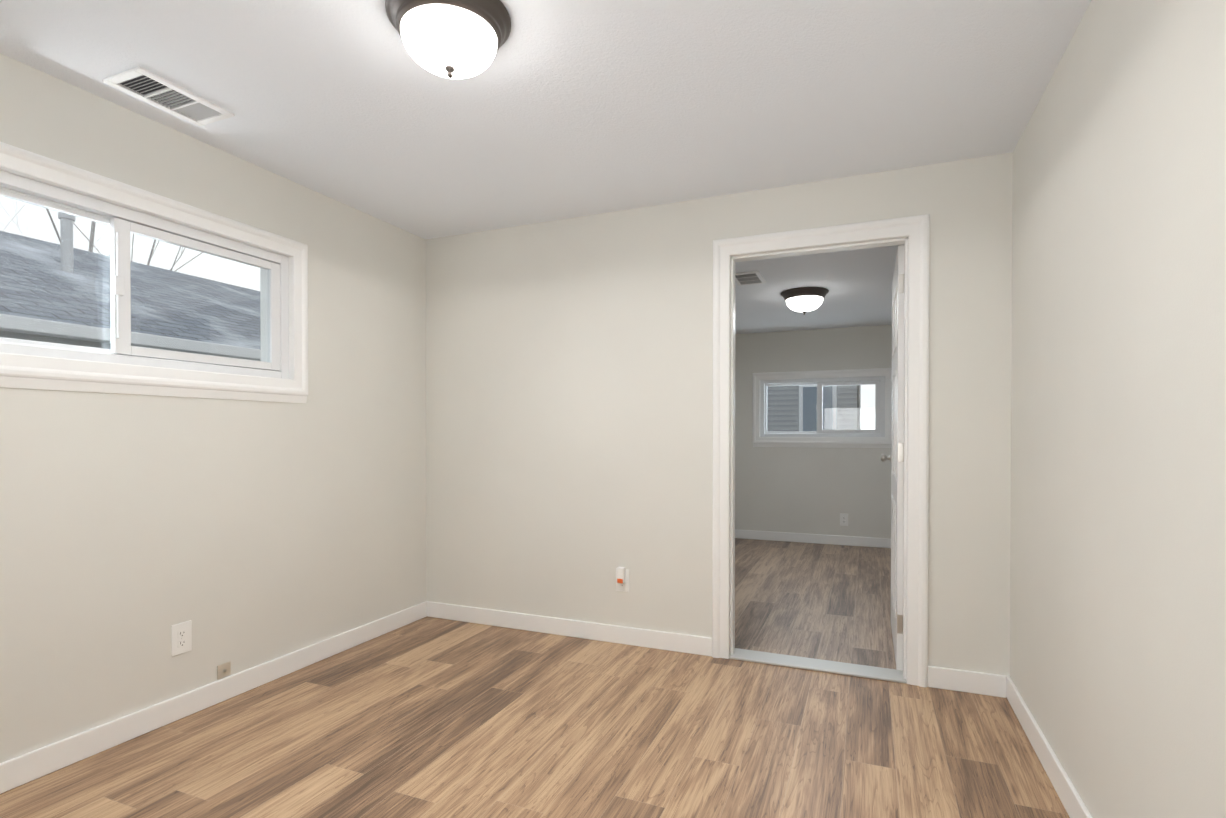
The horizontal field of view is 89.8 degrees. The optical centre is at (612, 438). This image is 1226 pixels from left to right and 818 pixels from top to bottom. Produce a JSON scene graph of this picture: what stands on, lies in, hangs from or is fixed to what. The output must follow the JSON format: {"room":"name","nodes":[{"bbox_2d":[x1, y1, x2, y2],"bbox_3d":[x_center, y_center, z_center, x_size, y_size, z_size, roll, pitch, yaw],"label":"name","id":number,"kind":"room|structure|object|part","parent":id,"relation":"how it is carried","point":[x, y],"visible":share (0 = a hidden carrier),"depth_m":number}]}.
{"room":"empty bedroom","nodes":[
{"label":"empty bedroom","id":0,"kind":"room"},
{"bbox_2d":[0,53,426,762],"bbox_3d":[-1.941,-0.050,2.260,0.220,2.350,3.760,0,1,22],"label":"wall","id":1,"kind":"structure","parent":0,"point":[242,535],"depth_m":2.55},
{"bbox_2d":[0,167,292,379],"bbox_3d":[-1.922,-0.571,2.300,0.221,0.614,1.522,0,1,22],"label":"lining","id":2,"kind":"object","parent":1,"relation":"attached to","point":[263,273],"visible":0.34,"depth_m":2.95},
{"bbox_2d":[0,142,307,402],"bbox_3d":[-1.861,-0.553,2.275,0.123,0.776,1.650,0,1,22],"label":"window","id":3,"kind":"structure","parent":1,"relation":"in","point":[21,360],"depth_m":2.34},
{"bbox_3d":[-2.021,-0.565,1.994,0.027,0.512,0.772,0,1,22],"label":"left window fixed sash","id":4,"kind":"part","parent":3,"relation":"part of"},
{"bbox_3d":[-2.019,-0.565,1.993,0.004,0.468,0.728,0,1,22],"label":"left window fixed glass","id":5,"kind":"part","parent":3,"relation":"part of"},
{"bbox_3d":[-1.815,-0.182,2.259,0.013,0.034,1.638,0,1,22],"label":"left window trim apron","id":6,"kind":"part","parent":3,"relation":"part of"},
{"bbox_2d":[110,217,280,370],"bbox_3d":[-1.720,-0.570,2.602,0.042,0.504,0.701,0,1,22],"label":"sash","id":7,"kind":"object","parent":3,"relation":"attached to","point":[121,230],"visible":1,"depth_m":2.42},
{"bbox_3d":[-1.724,-0.570,2.606,0.004,0.436,0.601,0,1,22],"label":"left window slider glass","id":8,"kind":"part","parent":3,"relation":"part of"},
{"bbox_2d":[171,620,191,656],"bbox_3d":[-1.733,0.803,2.473,0.007,0.124,0.079,0,1,22],"label":"outlet","id":9,"kind":"object","parent":1,"relation":"attached to","point":[175,639],"depth_m":2.47},
{"bbox_2d":[0,601,426,793],"bbox_3d":[-1.833,1.078,2.224,0.014,0.095,3.520,0,1,22],"label":"baseboard","id":10,"kind":"structure","parent":1,"relation":"attached to","point":[15,772],"depth_m":2.46},
{"bbox_2d":[217,661,230,679],"bbox_3d":[-1.667,0.994,2.636,0.006,0.060,0.060,0,1,22],"label":"outlet","id":11,"kind":"object","parent":1,"relation":"attached to","point":[220,672],"visible":1,"depth_m":2.63},
{"bbox_2d":[0,538,1069,817],"bbox_3d":[0.484,1.166,3.269,3.940,0.100,7.460,0,1,22],"label":"floor","id":12,"kind":"structure","parent":0,"point":[428,717],"depth_m":2.32},
{"bbox_2d":[729,648,906,682],"bbox_3d":[0.990,1.112,3.027,0.814,0.012,0.140,0,1,22],"label":"door threshold sill","id":13,"kind":"structure","parent":12,"relation":"on","point":[865,671],"depth_m":3.00},
{"bbox_2d":[0,0,1090,238],"bbox_3d":[-0.222,-1.279,1.539,3.940,0.120,3.760,0,1,22],"label":"ceiling","id":14,"kind":"structure","parent":0,"point":[562,108],"depth_m":2.17},
{"bbox_2d":[103,66,233,125],"bbox_3d":[-1.584,-1.220,2.210,0.200,0.010,0.330,0,1,22],"label":"ceiling vent","id":15,"kind":"object","parent":14,"relation":"in","point":[143,84],"visible":1,"depth_m":2.19},
{"bbox_2d":[385,0,510,78],"bbox_3d":[-0.473,-1.134,1.784,0.352,0.175,0.352,0,1,22],"label":"ceiling light","id":16,"kind":"object","parent":14,"relation":"attached to","point":[457,39],"visible":1,"depth_m":1.71},
{"bbox_2d":[426,152,1012,675],"bbox_3d":[0.575,-0.058,3.189,3.720,2.350,0.120,0,1,22],"label":"wall","id":17,"kind":"structure","parent":0,"point":[568,416],"depth_m":3.30},
{"bbox_2d":[427,601,711,655],"bbox_3d":[-0.324,1.067,3.497,1.804,0.095,0.014,0,1,22],"label":"baseboard","id":18,"kind":"structure","parent":17,"relation":"attached to","point":[683,643],"depth_m":3.44},
{"bbox_2d":[616,567,628,591],"bbox_3d":[0.045,0.764,3.329,0.079,0.137,0.039,0,1,22],"label":"outlet","id":19,"kind":"object","parent":17,"relation":"attached to","point":[622,588],"depth_m":3.33},
{"bbox_2d":[712,214,929,686],"bbox_3d":[0.990,0.056,3.018,0.984,2.125,0.162,0,1,22],"label":"door frame","id":20,"kind":"structure","parent":17,"relation":"attached to","point":[915,230],"depth_m":2.87},
{"bbox_2d":[881,245,904,670],"bbox_3d":[1.523,0.094,3.292,0.155,2.028,0.828,0,1,22],"label":"door leaf","id":21,"kind":"structure","parent":17,"relation":"in","point":[896,457],"depth_m":2.94},
{"bbox_2d":[928,666,1005,697],"bbox_3d":[1.560,1.073,2.719,0.304,0.095,0.014,0,1,22],"label":"baseboard","id":22,"kind":"structure","parent":17,"relation":"attached to","point":[982,683],"depth_m":2.71},
{"bbox_2d":[735,325,891,538],"bbox_3d":[2.167,-0.086,6.480,3.290,2.350,0.220,0,1,22],"label":"wall","id":23,"kind":"structure","parent":0,"point":[810,490],"depth_m":6.41},
{"bbox_2d":[735,529,890,547],"bbox_3d":[2.123,1.043,6.381,3.050,0.095,0.014,0,1,22],"label":"baseboard","id":24,"kind":"structure","parent":23,"relation":"attached to","point":[821,539],"depth_m":6.39},
{"bbox_2d":[752,368,891,447],"bbox_3d":[2.160,-0.303,6.409,1.382,0.796,0.123,0,1,22],"label":"window","id":25,"kind":"structure","parent":23,"relation":"in","point":[762,380],"depth_m":6.39},
{"bbox_3d":[1.919,-0.318,6.550,0.549,0.488,0.004,0,1,22],"label":"far window fixed glass","id":26,"kind":"part","parent":25,"relation":"part of"},
{"bbox_3d":[1.920,-0.318,6.552,0.593,0.532,0.027,0,1,22],"label":"fixed far window sash","id":27,"kind":"part","parent":25,"relation":"part of"},
{"bbox_3d":[2.141,0.078,6.366,1.370,0.034,0.013,0,1,22],"label":"far window trim apron","id":28,"kind":"part","parent":25,"relation":"part of"},
{"bbox_2d":[816,381,880,432],"bbox_3d":[2.405,-0.316,6.302,0.612,0.524,0.042,0,1,22],"label":"slider","id":29,"kind":"object","parent":25,"relation":"attached to","point":[877,384],"visible":0.96,"depth_m":6.29},
{"bbox_3d":[2.409,-0.316,6.306,0.512,0.456,0.004,0,1,22],"label":"far sliding window glass","id":30,"kind":"part","parent":25,"relation":"part of"},
{"bbox_2d":[840,513,847,525],"bbox_3d":[2.360,0.831,6.287,0.079,0.124,0.005,0,1,22],"label":"outlet","id":31,"kind":"object","parent":23,"relation":"attached to","point":[846,519],"visible":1,"depth_m":6.29},
{"bbox_2d":[735,244,904,333],"bbox_3d":[1.202,-1.243,4.986,3.940,0.250,3.700,0,1,22],"label":"ceiling","id":32,"kind":"structure","parent":0,"point":[857,283],"depth_m":4.64},
{"bbox_2d":[735,271,765,285],"bbox_3d":[0.936,-1.107,4.264,0.200,0.010,0.330,0,1,22],"label":"ceiling vent","id":33,"kind":"object","parent":32,"relation":"in","point":[748,278],"visible":0.88,"depth_m":4.25},
{"bbox_2d":[781,287,828,314],"bbox_3d":[1.461,-1.028,4.697,0.352,0.175,0.352,0,1,22],"label":"ceiling light","id":34,"kind":"object","parent":32,"relation":"attached to","point":[804,300],"visible":1,"depth_m":4.59},
{"bbox_2d":[1010,0,1225,817],"bbox_3d":[1.076,-0.039,0.948,0.120,2.350,3.640,0,1,22],"label":"wall","id":35,"kind":"structure","parent":0,"point":[1118,546],"depth_m":1.48},
{"bbox_2d":[1006,676,1091,817],"bbox_3d":[1.037,1.088,1.038,0.014,0.095,3.520,0,1,22],"label":"baseboard","id":36,"kind":"structure","parent":35,"relation":"attached to","point":[1069,796],"depth_m":2.05},
{"label":"outside","id":37,"kind":"structure","parent":0,"visible":0},
{"bbox_3d":[1.392,1.909,10.053,80.000,0.100,80.000,0,1,22],"label":"ground","id":38,"kind":"structure","parent":37,"visible":0},
{"bbox_2d":[0,199,88,250],"bbox_3d":[-13.991,-5.933,10.620,9.529,15.592,13.007,0,1,22],"label":"tree","id":39,"kind":"object","parent":38,"relation":"on","point":[17,219],"depth_m":14.59},
{"bbox_2d":[46,208,202,270],"bbox_3d":[-10.291,-7.062,13.139,6.983,17.800,10.138,0,1,22],"label":"tree","id":40,"kind":"object","parent":38,"relation":"on","point":[93,223],"depth_m":14.42},
{"bbox_2d":[0,330,254,360],"bbox_3d":[-8.075,0.440,6.378,6.700,3.000,33.400,0,1,22],"label":"neighbouring house","id":41,"kind":"structure","parent":38,"relation":"on","point":[88,343],"depth_m":5.38},
{"bbox_2d":[0,231,260,349],"bbox_3d":[-8.098,-1.781,6.369,7.250,1.618,34.000,0,1,22],"label":"roof","id":42,"kind":"structure","parent":41,"relation":"on","point":[247,320],"depth_m":7.02},
{"bbox_2d":[58,212,75,272],"bbox_3d":[-6.231,-2.160,7.023,0.150,0.790,0.150,0,1,22],"label":"pipe","id":43,"kind":"object","parent":42,"relation":"on","point":[65,265],"depth_m":6.98},
{"bbox_2d":[0,314,260,360],"bbox_3d":[-4.798,-0.923,5.013,0.150,0.110,34.000,0,1,22],"label":"gutter","id":44,"kind":"object","parent":42,"relation":"attached to","point":[8,322],"depth_m":5.52},
{"bbox_2d":[767,385,860,430],"bbox_3d":[4.611,-0.672,16.708,3.850,5.050,7.000,0,1,22],"label":"house","id":45,"kind":"structure","parent":38,"relation":"on","point":[793,408],"depth_m":13.24},
{"bbox_2d":[799,385,836,430],"bbox_3d":[4.318,-0.516,12.989,0.750,1.300,0.100,0,1,22],"label":"window","id":46,"kind":"structure","parent":45,"relation":"attached to","point":[810,417],"depth_m":12.96}
]}

